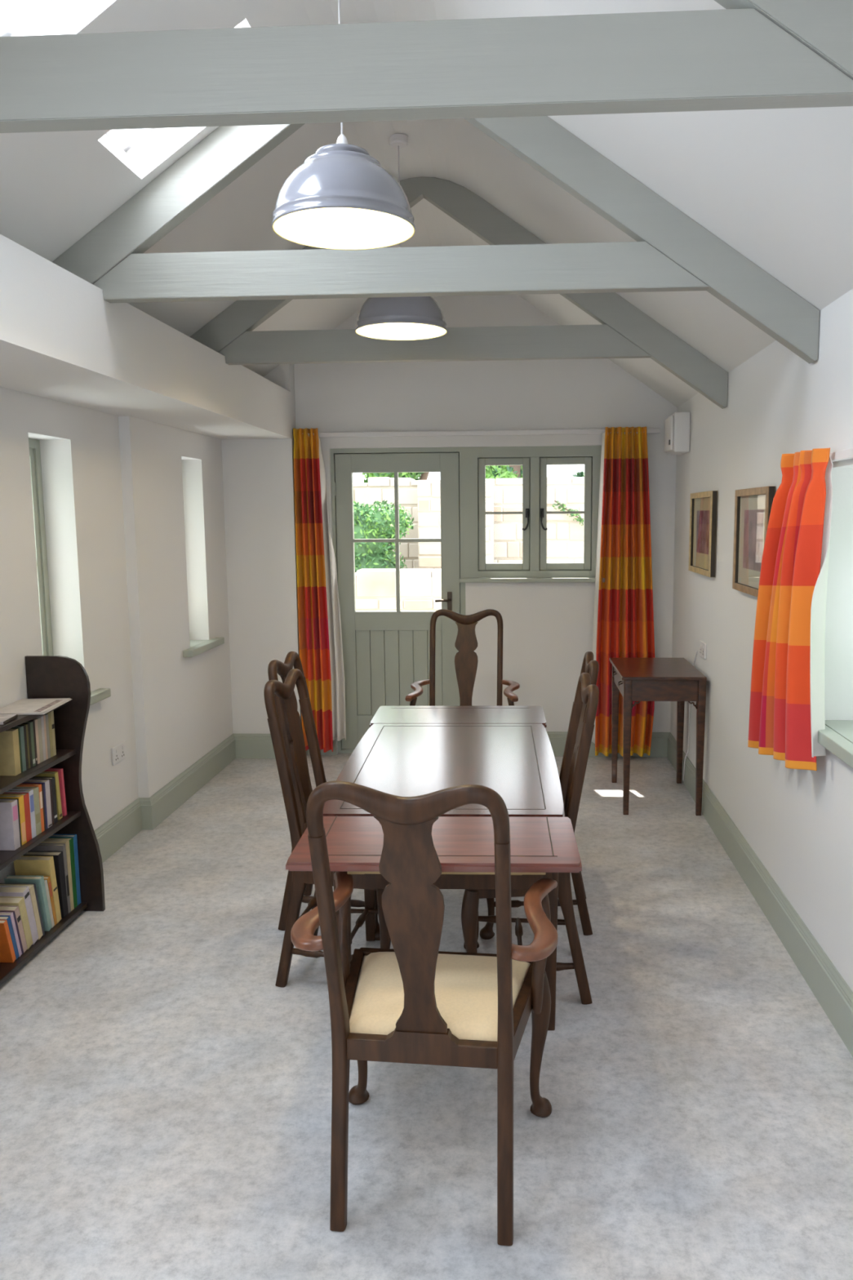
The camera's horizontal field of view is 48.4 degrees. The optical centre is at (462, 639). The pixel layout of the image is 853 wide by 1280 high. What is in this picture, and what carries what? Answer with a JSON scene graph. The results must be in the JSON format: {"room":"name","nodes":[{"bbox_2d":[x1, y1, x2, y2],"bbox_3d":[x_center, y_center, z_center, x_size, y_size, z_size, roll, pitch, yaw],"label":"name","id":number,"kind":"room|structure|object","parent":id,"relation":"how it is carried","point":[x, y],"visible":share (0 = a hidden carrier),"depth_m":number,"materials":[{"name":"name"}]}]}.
{"room":"dining room","nodes":[
{"label":"dining room","id":0,"kind":"room"},
{"bbox_2d":[0,386,138,883],"bbox_3d":[-2.045,0.213,1.182,0.300,2.500,7.250,0,7,3],"label":"wall","id":1,"kind":"structure","parent":0,"point":[80,446],"depth_m":4.26,"materials":[{"name":"white paint"}]},
{"bbox_2d":[28,438,111,705],"bbox_3d":[-1.800,-0.276,4.064,0.255,1.173,0.630,0,7,3],"label":"window","id":2,"kind":"structure","parent":1,"relation":"in","point":[100,694],"depth_m":4.19,"materials":[{"name":"grey paint"}]},
{"bbox_2d":[111,741,125,765],"bbox_3d":[-1.687,0.555,4.646,0.012,0.086,0.146,0,7,3],"label":"wall socket","id":3,"kind":"object","parent":1,"relation":"attached to","point":[118,752],"visible":1,"depth_m":4.63,"materials":[{"name":"white plastic"}]},
{"bbox_2d":[0,234,292,439],"bbox_3d":[-1.599,-0.874,1.801,0.514,0.292,8.609,0,7,3],"label":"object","id":4,"kind":"structure","parent":1,"relation":"attached to","point":[60,340],"depth_m":3.56,"materials":[{"name":"white paint"}]},
{"bbox_2d":[94,733,336,862],"bbox_3d":[-1.794,1.258,2.175,0.664,0.166,8.750,1,8,8],"label":"baseboard","id":5,"kind":"structure","parent":1,"relation":"attached to","point":[144,813],"depth_m":5.26,"materials":[{"name":"grey paint"}]},
{"bbox_2d":[118,416,232,797],"bbox_3d":[-1.768,-0.353,5.491,0.355,2.500,1.460,0,7,3],"label":"wall","id":6,"kind":"structure","parent":0,"point":[172,488],"depth_m":5.26,"materials":[{"name":"white paint"}]},
{"bbox_2d":[182,637,224,657],"bbox_3d":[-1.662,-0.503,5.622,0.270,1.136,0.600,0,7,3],"label":"window sill","id":7,"kind":"structure","parent":6,"relation":"in","point":[197,646],"depth_m":5.64,"materials":[{"name":"grey paint"}]},
{"bbox_2d":[221,364,302,733],"bbox_3d":[-1.506,-0.925,6.376,0.854,3.400,0.470,0,7,3],"label":"wall","id":8,"kind":"structure","parent":0,"point":[259,486],"depth_m":6.18,"materials":[{"name":"white paint"}]},
{"bbox_2d":[0,752,852,1279],"bbox_3d":[-0.377,1.412,2.137,3.800,0.150,9.420,0,7,3],"label":"floor","id":9,"kind":"structure","parent":0,"point":[166,1104],"depth_m":2.65,"materials":[{"name":"grey carpet"}]},
{"bbox_2d":[0,655,105,986],"bbox_3d":[-1.636,0.648,3.383,0.259,1.058,0.940,0,7,3],"label":"bookcase","id":10,"kind":"object","parent":9,"relation":"on","point":[47,677],"visible":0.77,"depth_m":3.78,"materials":[{"name":"black wood"}]},
{"bbox_2d":[0,919,16,962],"bbox_3d":[-1.666,1.062,3.341,0.140,0.170,0.061,0,7,3],"label":"book","id":11,"kind":"object","parent":10,"relation":"on","point":[7,954],"visible":1,"depth_m":3.33,"materials":[{"name":"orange paper"}]},
{"bbox_2d":[0,714,17,724],"bbox_3d":[-1.670,0.283,3.366,0.122,0.011,0.130,-1,7,-5],"label":"book","id":12,"kind":"object","parent":10,"relation":"on","point":[4,718],"visible":1,"depth_m":3.37,"materials":[{"name":"white paper"}]},
{"bbox_2d":[0,915,19,959],"bbox_3d":[-1.664,1.056,3.362,0.140,0.175,0.062,0,7,3],"label":"book","id":13,"kind":"object","parent":10,"relation":"on","point":[7,917],"visible":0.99,"depth_m":3.35,"materials":[{"name":"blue paper"}]},
{"bbox_2d":[0,799,20,850],"bbox_3d":[-1.664,0.661,3.393,0.131,0.176,0.039,0,7,3],"label":"book","id":14,"kind":"object","parent":10,"relation":"on","point":[10,840],"visible":1,"depth_m":3.38,"materials":[{"name":"beige paper"}]},
{"bbox_2d":[0,728,21,775],"bbox_3d":[-1.673,0.405,3.427,0.120,0.165,0.039,0,7,3],"label":"book","id":15,"kind":"object","parent":10,"relation":"on","point":[10,759],"visible":0.99,"depth_m":3.41,"materials":[{"name":"beige paper"}]},
{"bbox_2d":[0,911,22,956],"bbox_3d":[-1.663,1.052,3.383,0.140,0.179,0.057,0,7,3],"label":"book","id":16,"kind":"object","parent":10,"relation":"on","point":[2,913],"visible":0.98,"depth_m":3.37,"materials":[{"name":"beige paper"}]},
{"bbox_2d":[0,798,22,846],"bbox_3d":[-1.663,0.658,3.418,0.130,0.176,0.009,0,7,3],"label":"book","id":17,"kind":"object","parent":10,"relation":"on","point":[0,798],"visible":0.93,"depth_m":3.41,"materials":[{"name":"beige paper"}]},
{"bbox_2d":[0,911,23,955],"bbox_3d":[-1.662,1.050,3.398,0.140,0.178,0.051,0,7,3],"label":"book","id":18,"kind":"object","parent":10,"relation":"on","point":[13,912],"visible":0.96,"depth_m":3.39,"materials":[{"name":"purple paper"}]},
{"bbox_2d":[0,794,26,844],"bbox_3d":[-1.661,0.653,3.440,0.131,0.180,0.033,0,7,3],"label":"book","id":19,"kind":"object","parent":10,"relation":"on","point":[20,797],"visible":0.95,"depth_m":3.43,"materials":[{"name":"beige paper"}]},
{"bbox_2d":[0,905,27,953],"bbox_3d":[-1.661,1.044,3.416,0.141,0.186,0.068,0,7,3],"label":"book","id":20,"kind":"object","parent":10,"relation":"on","point":[2,908],"visible":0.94,"depth_m":3.40,"materials":[{"name":"beige paper"}]},
{"bbox_2d":[0,896,32,949],"bbox_3d":[-1.659,1.030,3.449,0.140,0.204,0.080,0,7,3],"label":"book","id":21,"kind":"object","parent":10,"relation":"on","point":[19,901],"visible":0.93,"depth_m":3.43,"materials":[{"name":"beige paper"}]},
{"bbox_2d":[9,727,22,772],"bbox_3d":[-1.671,0.402,3.453,0.120,0.166,0.011,0,7,3],"label":"book","id":22,"kind":"object","parent":10,"relation":"on","point":[18,728],"visible":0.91,"depth_m":3.44,"materials":[{"name":"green paper"}]},
{"bbox_2d":[1,792,31,841],"bbox_3d":[-1.660,0.651,3.476,0.130,0.176,0.037,0,7,3],"label":"book","id":23,"kind":"object","parent":10,"relation":"on","point":[26,797],"visible":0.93,"depth_m":3.47,"materials":[{"name":"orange paper"}]},
{"bbox_2d":[0,885,38,944],"bbox_3d":[-1.657,1.013,3.485,0.141,0.229,0.087,0,7,3],"label":"book","id":24,"kind":"object","parent":10,"relation":"on","point":[5,891],"visible":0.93,"depth_m":3.46,"materials":[{"name":"beige paper"}]},
{"bbox_2d":[13,725,26,771],"bbox_3d":[-1.670,0.399,3.471,0.120,0.166,0.025,0,7,3],"label":"book","id":25,"kind":"object","parent":10,"relation":"on","point":[21,727],"visible":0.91,"depth_m":3.47,"materials":[{"name":"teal paper"}]},
{"bbox_2d":[4,789,35,838],"bbox_3d":[-1.657,0.644,3.510,0.131,0.180,0.031,0,7,3],"label":"book","id":26,"kind":"object","parent":10,"relation":"on","point":[30,792],"visible":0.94,"depth_m":3.50,"materials":[{"name":"beige paper"}]},
{"bbox_2d":[0,884,42,939],"bbox_3d":[-1.655,1.012,3.524,0.140,0.222,0.070,0,7,3],"label":"book","id":27,"kind":"object","parent":10,"relation":"on","point":[31,887],"visible":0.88,"depth_m":3.51,"materials":[{"name":"beige paper"}]},
{"bbox_2d":[0,883,44,936],"bbox_3d":[-1.654,1.010,3.546,0.140,0.218,0.054,0,7,3],"label":"book","id":28,"kind":"object","parent":10,"relation":"on","point":[34,885],"visible":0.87,"depth_m":3.53,"materials":[{"name":"beige paper"}]},
{"bbox_2d":[17,724,28,769],"bbox_3d":[-1.669,0.396,3.492,0.120,0.166,0.015,0,7,3],"label":"book","id":29,"kind":"object","parent":10,"relation":"on","point":[24,726],"visible":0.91,"depth_m":3.48,"materials":[{"name":"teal paper"}]},
{"bbox_2d":[19,724,30,768],"bbox_3d":[-1.668,0.394,3.507,0.120,0.166,0.013,0,7,3],"label":"book","id":30,"kind":"object","parent":10,"relation":"on","point":[26,725],"visible":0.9,"depth_m":3.50,"materials":[{"name":"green paper"}]},
{"bbox_2d":[10,786,41,835],"bbox_3d":[-1.655,0.640,3.546,0.131,0.178,0.039,0,7,3],"label":"book","id":31,"kind":"object","parent":10,"relation":"on","point":[36,791],"visible":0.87,"depth_m":3.54,"materials":[{"name":"beige paper"}]},
{"bbox_2d":[22,722,32,768],"bbox_3d":[-1.667,0.392,3.522,0.120,0.168,0.015,0,7,3],"label":"book","id":32,"kind":"object","parent":10,"relation":"on","point":[28,723],"visible":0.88,"depth_m":3.51,"materials":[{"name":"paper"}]},
{"bbox_2d":[4,875,52,931],"bbox_3d":[-1.651,1.000,3.597,0.140,0.226,0.064,0,7,3],"label":"book","id":33,"kind":"object","parent":10,"relation":"on","point":[38,881],"visible":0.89,"depth_m":3.57,"materials":[{"name":"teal paper"}]},
{"bbox_2d":[25,721,35,766],"bbox_3d":[-1.666,0.389,3.541,0.121,0.168,0.021,0,7,3],"label":"book","id":34,"kind":"object","parent":10,"relation":"on","point":[30,722],"visible":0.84,"depth_m":3.54,"materials":[{"name":"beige paper"}]},
{"bbox_2d":[17,783,44,831],"bbox_3d":[-1.654,0.634,3.576,0.131,0.182,0.021,0,7,3],"label":"book","id":35,"kind":"object","parent":10,"relation":"on","point":[39,785],"visible":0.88,"depth_m":3.57,"materials":[{"name":"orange paper"}]},
{"bbox_2d":[27,720,37,764],"bbox_3d":[-1.665,0.385,3.558,0.121,0.172,0.013,0,7,3],"label":"book","id":36,"kind":"object","parent":10,"relation":"on","point":[33,721],"visible":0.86,"depth_m":3.55,"materials":[{"name":"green paper"}]},
{"bbox_2d":[21,782,48,829],"bbox_3d":[-1.652,0.631,3.606,0.130,0.180,0.013,0,7,3],"label":"book","id":37,"kind":"object","parent":10,"relation":"on","point":[43,784],"visible":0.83,"depth_m":3.60,"materials":[{"name":"beige paper"}]},
{"bbox_2d":[0,697,71,715],"bbox_3d":[-1.646,0.253,3.615,0.200,0.007,0.290,-1,7,-3],"label":"newspaper","id":38,"kind":"object","parent":10,"relation":"on","point":[23,706],"visible":0.98,"depth_m":3.60,"materials":[{"name":"white paper"}]},
{"bbox_2d":[31,719,39,764],"bbox_3d":[-1.664,0.383,3.575,0.120,0.170,0.019,0,7,3],"label":"book","id":39,"kind":"object","parent":10,"relation":"on","point":[35,720],"visible":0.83,"depth_m":3.57,"materials":[{"name":"beige paper"}]},
{"bbox_2d":[13,855,61,923],"bbox_3d":[-1.646,0.967,3.667,0.141,0.272,0.067,0,7,3],"label":"book","id":40,"kind":"object","parent":10,"relation":"on","point":[30,865],"visible":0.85,"depth_m":3.63,"materials":[{"name":"beige paper"}]},
{"bbox_2d":[24,779,52,827],"bbox_3d":[-1.651,0.627,3.630,0.131,0.182,0.033,0,7,3],"label":"book","id":41,"kind":"object","parent":10,"relation":"on","point":[46,782],"visible":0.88,"depth_m":3.62,"materials":[{"name":"beige paper"}]},
{"bbox_2d":[33,717,43,763],"bbox_3d":[-1.663,0.381,3.598,0.120,0.170,0.025,0,7,3],"label":"book","id":42,"kind":"object","parent":10,"relation":"on","point":[39,726],"visible":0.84,"depth_m":3.59,"materials":[{"name":"beige paper"}]},
{"bbox_2d":[29,778,53,825],"bbox_3d":[-1.649,0.625,3.655,0.130,0.180,0.015,0,7,3],"label":"book","id":43,"kind":"object","parent":10,"relation":"on","point":[50,780],"visible":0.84,"depth_m":3.65,"materials":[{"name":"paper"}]},
{"bbox_2d":[37,715,46,760],"bbox_3d":[-1.661,0.376,3.620,0.120,0.174,0.019,0,7,3],"label":"book","id":44,"kind":"object","parent":10,"relation":"on","point":[41,716],"visible":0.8,"depth_m":3.62,"materials":[{"name":"beige paper"}]},
{"bbox_2d":[41,784,45,830],"bbox_3d":[-1.653,0.634,3.593,0.130,0.178,0.011,0,7,3],"label":"book","id":45,"kind":"object","parent":10,"relation":"on","point":[42,793],"visible":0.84,"depth_m":3.59,"materials":[{"name":"beige paper"}]},
{"bbox_2d":[30,777,57,823],"bbox_3d":[-1.648,0.622,3.676,0.131,0.180,0.027,0,7,3],"label":"book","id":46,"kind":"object","parent":10,"relation":"on","point":[53,782],"visible":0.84,"depth_m":3.67,"materials":[{"name":"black paper"}]},
{"bbox_2d":[22,850,68,917],"bbox_3d":[-1.643,0.963,3.732,0.140,0.264,0.052,0,7,3],"label":"book","id":47,"kind":"object","parent":10,"relation":"on","point":[58,857],"visible":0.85,"depth_m":3.71,"materials":[{"name":"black paper"}]},
{"bbox_2d":[43,714,48,759],"bbox_3d":[-1.660,0.373,3.637,0.120,0.174,0.013,0,7,3],"label":"book","id":48,"kind":"object","parent":10,"relation":"on","point":[44,717],"visible":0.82,"depth_m":3.63,"materials":[{"name":"beige paper"}]},
{"bbox_2d":[44,714,50,758],"bbox_3d":[-1.659,0.372,3.655,0.120,0.172,0.021,0,7,3],"label":"book","id":49,"kind":"object","parent":10,"relation":"on","point":[46,715],"visible":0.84,"depth_m":3.65,"materials":[{"name":"beige paper"}]},
{"bbox_2d":[33,771,62,819],"bbox_3d":[-1.645,0.611,3.720,0.121,0.191,0.038,0,7,3],"label":"book","id":50,"kind":"object","parent":10,"relation":"on","point":[44,774],"visible":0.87,"depth_m":3.71,"materials":[{"name":"beige paper"}]},
{"bbox_2d":[44,711,53,757],"bbox_3d":[-1.658,0.367,3.676,0.120,0.176,0.019,0,7,3],"label":"book","id":51,"kind":"object","parent":10,"relation":"on","point":[49,713],"visible":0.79,"depth_m":3.67,"materials":[{"name":"beige paper"}]},
{"bbox_2d":[44,880,54,928],"bbox_3d":[-1.649,1.009,3.624,0.140,0.200,0.053,0,7,3],"label":"book","id":52,"kind":"object","parent":10,"relation":"on","point":[45,881],"visible":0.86,"depth_m":3.62,"materials":[{"name":"beige paper"}]},
{"bbox_2d":[43,875,57,925],"bbox_3d":[-1.648,1.004,3.644,0.141,0.205,0.051,0,7,3],"label":"book","id":53,"kind":"object","parent":10,"relation":"on","point":[46,877],"visible":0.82,"depth_m":3.63,"materials":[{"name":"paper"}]},
{"bbox_2d":[30,843,71,913],"bbox_3d":[-1.641,0.948,3.763,0.141,0.286,0.031,0,7,3],"label":"book","id":54,"kind":"object","parent":10,"relation":"on","point":[41,846],"visible":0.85,"depth_m":3.74,"materials":[{"name":"beige paper"}]},
{"bbox_2d":[50,711,56,755],"bbox_3d":[-1.657,0.363,3.697,0.121,0.178,0.023,0,7,3],"label":"book","id":55,"kind":"object","parent":10,"relation":"on","point":[51,712],"visible":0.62,"depth_m":3.69,"materials":[{"name":"beige paper"}]},
{"bbox_2d":[44,768,66,816],"bbox_3d":[-1.643,0.605,3.763,0.120,0.193,0.027,0,7,3],"label":"book","id":56,"kind":"object","parent":10,"relation":"on","point":[60,774],"visible":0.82,"depth_m":3.75,"materials":[{"name":"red paper"}]},
{"bbox_2d":[40,839,74,911],"bbox_3d":[-1.640,0.941,3.789,0.140,0.292,0.025,0,8,3],"label":"book","id":57,"kind":"object","parent":10,"relation":"on","point":[66,842],"visible":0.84,"depth_m":3.77,"materials":[{"name":"beige paper"}]},
{"bbox_2d":[46,837,77,908],"bbox_3d":[-1.638,0.939,3.820,0.140,0.288,0.029,0,7,3],"label":"book","id":58,"kind":"object","parent":10,"relation":"on","point":[71,839],"visible":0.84,"depth_m":3.81,"materials":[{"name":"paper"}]},
{"bbox_2d":[48,834,80,905],"bbox_3d":[-1.636,0.934,3.850,0.140,0.290,0.031,0,7,3],"label":"book","id":59,"kind":"object","parent":10,"relation":"on","point":[74,836],"visible":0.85,"depth_m":3.84,"materials":[{"name":"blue paper"}]},
{"bbox_2d":[267,651,380,940],"bbox_3d":[-0.500,0.589,3.794,0.449,1.060,0.490,0,8,6],"label":"dining chair","id":60,"kind":"object","parent":9,"relation":"on","point":[275,667],"visible":0.29,"depth_m":3.67,"materials":[{"name":"brown wood"}]},
{"bbox_2d":[263,668,391,987],"bbox_3d":[-0.417,0.648,3.341,0.449,1.060,0.490,1,8,8],"label":"dining chair","id":61,"kind":"object","parent":9,"relation":"on","point":[284,691],"visible":0.5,"depth_m":3.23,"materials":[{"name":"brown wood"}]},
{"bbox_2d":[290,780,558,1245],"bbox_3d":[-0.076,0.780,2.238,0.602,1.079,0.623,0,8,7],"label":"armchair","id":62,"kind":"object","parent":9,"relation":"on","point":[412,1002],"visible":1,"depth_m":2.10,"materials":[{"name":"brown wood"}]},
{"bbox_2d":[285,706,582,1030],"bbox_3d":[-0.039,0.794,3.357,0.732,0.752,1.965,0,7,2],"label":"dining table","id":63,"kind":"object","parent":9,"relation":"on","point":[405,751],"visible":0.74,"depth_m":2.97,"materials":[{"name":"brown wood"}]},
{"bbox_2d":[404,608,519,706],"bbox_3d":[0.008,0.399,5.144,0.602,1.079,0.623,0,7,3],"label":"armchair","id":64,"kind":"object","parent":9,"relation":"on","point":[466,660],"visible":0.38,"depth_m":5.32,"materials":[{"name":"brown wood"}]},
{"bbox_2d":[461,672,599,1004],"bbox_3d":[0.219,0.656,3.244,0.449,1.060,0.490,0,7,1],"label":"dining chair","id":65,"kind":"object","parent":9,"relation":"on","point":[581,724],"visible":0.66,"depth_m":3.08,"materials":[{"name":"brown wood"}]},
{"bbox_2d":[480,651,599,939],"bbox_3d":[0.297,0.587,3.763,0.449,1.060,0.490,0,7,3],"label":"dining chair","id":66,"kind":"object","parent":9,"relation":"on","point":[590,666],"visible":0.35,"depth_m":3.62,"materials":[{"name":"brown wood"}]},
{"bbox_2d":[609,657,706,815],"bbox_3d":[1.077,0.523,5.346,0.442,0.755,0.690,0,7,3],"label":"side table","id":67,"kind":"object","parent":9,"relation":"on","point":[637,679],"visible":1,"depth_m":5.04,"materials":[{"name":"brown wood"}]},
{"bbox_2d":[0,0,852,407],"bbox_3d":[-0.383,-1.423,1.664,2.978,1.051,8.820,0,7,3],"label":"ceiling","id":68,"kind":"structure","parent":0,"point":[775,185],"depth_m":3.01,"materials":[{"name":"white paint"}]},
{"bbox_2d":[0,0,51,36],"bbox_3d":[-0.966,-1.674,2.129,0.475,0.342,0.540,0,7,3],"label":"window","id":69,"kind":"structure","parent":68,"relation":"attached to","point":[32,7],"depth_m":2.40,"materials":[{"name":"white glass"}]},
{"bbox_2d":[106,18,249,151],"bbox_3d":[-0.916,-1.785,2.978,0.475,0.342,0.335,0,7,3],"label":"window","id":70,"kind":"structure","parent":68,"relation":"attached to","point":[127,144],"depth_m":3.15,"materials":[{"name":"white glass"}]},
{"bbox_2d":[271,0,415,249],"bbox_3d":[-0.338,-1.553,2.624,0.402,0.798,0.402,5,9,34],"label":"pendant lamp","id":71,"kind":"object","parent":68,"relation":"hanging from","point":[341,197],"visible":1,"depth_m":2.57,"materials":[{"name":"grey metal"}]},
{"bbox_2d":[355,133,447,340],"bbox_3d":[-0.272,-1.740,4.081,0.402,0.801,0.402,5,9,34],"label":"pendant lamp","id":72,"kind":"object","parent":68,"relation":"hanging from","point":[416,317],"visible":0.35,"depth_m":4.00,"materials":[{"name":"grey metal"}]},
{"bbox_2d":[0,0,852,133],"bbox_3d":[-0.269,-1.294,1.768,2.757,1.094,0.066,0,7,3],"label":"ceiling beam","id":73,"kind":"structure","parent":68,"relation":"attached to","point":[747,54],"depth_m":1.76,"materials":[{"name":"grey paint"}]},
{"bbox_2d":[52,115,819,364],"bbox_3d":[-0.184,-1.486,3.228,2.757,1.094,0.066,0,7,3],"label":"roof truss","id":74,"kind":"object","parent":68,"relation":"attached to","point":[672,251],"visible":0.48,"depth_m":3.21,"materials":[{"name":"grey paint"}]},
{"bbox_2d":[190,177,728,408],"bbox_3d":[-0.104,-1.668,4.609,2.757,1.094,0.066,0,7,3],"label":"roof truss","id":75,"kind":"object","parent":68,"relation":"attached to","point":[625,331],"visible":0.69,"depth_m":4.59,"materials":[{"name":"grey paint"}]},
{"bbox_2d":[293,294,677,754],"bbox_3d":[0.150,-0.932,6.335,2.454,3.400,0.360,0,7,3],"label":"wall","id":76,"kind":"structure","parent":0,"point":[548,628],"depth_m":6.11,"materials":[{"name":"white paint"}]},
{"bbox_2d":[330,447,465,753],"bbox_3d":[-0.421,-0.245,6.342,0.882,2.042,0.150,0,7,3],"label":"door","id":77,"kind":"structure","parent":76,"relation":"in","point":[384,653],"depth_m":6.34,"materials":[{"name":"grey paint"}]},
{"bbox_2d":[318,428,660,437],"bbox_3d":[0.088,-1.330,6.088,2.330,0.030,0.029,0,7,3],"label":"rail","id":78,"kind":"object","parent":76,"relation":"attached to","point":[537,432],"visible":0.96,"depth_m":6.08,"materials":[{"name":"white"}]},
{"bbox_2d":[293,427,346,752],"bbox_3d":[-0.933,-0.308,6.222,0.290,2.118,0.113,0,7,3],"label":"curtain","id":79,"kind":"object","parent":78,"relation":"hanging from","point":[320,635],"visible":0.84,"depth_m":6.22,"materials":[{"name":"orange fabric"}]},
{"bbox_2d":[591,426,654,756],"bbox_3d":[1.040,-0.294,6.104,0.402,2.111,0.130,0,7,3],"label":"curtain","id":80,"kind":"object","parent":78,"relation":"hanging from","point":[624,615],"visible":0.8,"depth_m":6.08,"materials":[{"name":"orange fabric"}]},
{"bbox_2d":[458,445,604,582],"bbox_3d":[0.467,-0.818,6.182,0.984,0.878,0.155,0,7,3],"label":"window","id":81,"kind":"structure","parent":76,"relation":"in","point":[534,568],"depth_m":6.19,"materials":[{"name":"grey paint"}]},
{"bbox_2d":[670,288,852,991],"bbox_3d":[1.276,0.086,1.968,0.300,2.500,9.220,0,7,3],"label":"wall","id":82,"kind":"structure","parent":0,"point":[798,823],"depth_m":3.76,"materials":[{"name":"white paint"}]},
{"bbox_2d":[664,411,690,454],"bbox_3d":[1.281,-1.236,5.683,0.118,0.232,0.280,0,7,3],"label":"control box","id":83,"kind":"object","parent":82,"relation":"attached to","point":[677,425],"visible":1,"depth_m":5.55,"materials":[{"name":"white plastic"}]},
{"bbox_2d":[682,650,697,782],"bbox_3d":[1.311,0.453,5.470,0.024,0.824,0.266,0,7,3],"label":"cable","id":84,"kind":"object","parent":82,"relation":"attached to","point":[696,651],"visible":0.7,"depth_m":5.54,"materials":[{"name":"white plastic"}]},
{"bbox_2d":[546,731,852,1057],"bbox_3d":[0.449,1.262,2.018,1.354,0.166,8.719,0,7,3],"label":"baseboard","id":85,"kind":"structure","parent":82,"relation":"attached to","point":[833,994],"depth_m":3.70,"materials":[{"name":"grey paint"}]},
{"bbox_2d":[699,640,706,659],"bbox_3d":[1.304,0.053,5.154,0.012,0.086,0.146,0,7,3],"label":"wall socket","id":86,"kind":"object","parent":82,"relation":"attached to","point":[702,645],"visible":1,"depth_m":5.13,"materials":[{"name":"white plastic"}]},
{"bbox_2d":[688,490,717,577],"bbox_3d":[1.289,-0.576,5.108,0.029,0.437,0.600,0,7,3],"label":"framed picture","id":87,"kind":"object","parent":82,"relation":"attached to","point":[703,505],"visible":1,"depth_m":5.07,"materials":[{"name":"brown wood"}]},
{"bbox_2d":[696,510,709,554],"bbox_3d":[1.292,-0.583,5.107,0.001,0.229,0.340,0,7,3],"label":"print","id":88,"kind":"object","parent":87,"relation":"attached to","point":[702,516],"depth_m":5.11},
{"bbox_2d":[732,486,775,596],"bbox_3d":[1.226,-0.418,4.016,0.029,0.445,0.565,0,7,3],"label":"framed picture","id":89,"kind":"object","parent":82,"relation":"attached to","point":[753,506],"visible":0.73,"depth_m":4.05,"materials":[{"name":"brown wood"}]},
{"bbox_2d":[742,509,764,571],"bbox_3d":[1.229,-0.424,4.015,0.001,0.253,0.325,0,7,3],"label":"print","id":90,"kind":"object","parent":89,"relation":"attached to","point":[753,519],"depth_m":4.01},
{"bbox_2d":[817,448,852,768],"bbox_3d":[1.272,-0.064,2.494,0.330,0.920,1.500,0,7,3],"label":"window","id":91,"kind":"structure","parent":82,"relation":"in","point":[837,737],"depth_m":2.93,"materials":[{"name":"grey paint"}]},
{"bbox_2d":[747,448,833,770],"bbox_3d":[1.125,-0.086,3.288,0.129,1.100,0.663,0,7,0],"label":"curtain","id":92,"kind":"object","parent":91,"relation":"hanging from","point":[787,712],"visible":1,"depth_m":3.10,"materials":[{"name":"orange fabric"}]},
{"label":"outside","id":93,"kind":"structure","parent":0,"visible":0},
{"bbox_3d":[0.891,-0.246,15.373,24.000,0.280,17.400,0,7,3],"label":"ground","id":94,"kind":"structure","parent":93,"visible":0},
{"bbox_2d":[353,500,414,572],"bbox_3d":[-0.935,-0.502,9.427,0.927,1.801,0.557,0,7,3],"label":"bush","id":95,"kind":"object","parent":94,"relation":"on","point":[378,522],"visible":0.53,"depth_m":9.22,"materials":[{"name":"green plant"}]},
{"bbox_2d":[361,471,429,483],"bbox_3d":[-0.897,-1.551,12.583,1.041,3.063,1.369,0,7,3],"label":"tree","id":96,"kind":"object","parent":94,"relation":"on","point":[416,476],"visible":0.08,"depth_m":12.34,"materials":[{"name":"green plant"}]},
{"bbox_2d":[355,568,441,611],"bbox_3d":[-1.392,-0.085,8.817,2.601,1.138,0.304,0,7,3],"label":"wall","id":97,"kind":"structure","parent":94,"relation":"on","point":[420,588],"depth_m":8.58,"materials":[{"name":"beige"}]},
{"bbox_2d":[417,480,493,568],"bbox_3d":[-0.056,-0.624,9.653,0.730,1.970,0.654,0,7,3],"label":"wall","id":98,"kind":"structure","parent":94,"relation":"on","point":[428,491],"depth_m":9.28,"materials":[{"name":"beige brick"}]},
{"bbox_2d":[352,476,584,568],"bbox_3d":[0.593,-0.735,10.232,9.000,2.029,0.504,0,7,3],"label":"wall","id":99,"kind":"structure","parent":94,"relation":"on","point":[565,535],"depth_m":9.94,"materials":[{"name":"beige brick"}]},
{"bbox_2d":[551,500,583,525],"bbox_3d":[1.197,-1.254,9.809,0.560,0.389,0.075,0,7,3],"label":"climbing plant","id":100,"kind":"object","parent":99,"relation":"attached to","point":[562,505],"visible":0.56,"depth_m":9.80,"materials":[{"name":"green plant"}]},
{"bbox_2d":[485,465,522,479],"bbox_3d":[0.547,-1.631,12.466,1.425,3.230,0.990,-7,10,-41],"label":"tree","id":101,"kind":"object","parent":94,"relation":"on","point":[495,472],"visible":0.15,"depth_m":11.94,"materials":[{"name":"green plant"}]},
{"bbox_2d":[571,471,584,477],"bbox_3d":[1.929,-1.579,12.337,1.250,3.142,1.314,0,7,3],"label":"tree","id":102,"kind":"object","parent":94,"relation":"on","point":[580,473],"visible":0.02,"depth_m":12.29,"materials":[{"name":"green plant"}]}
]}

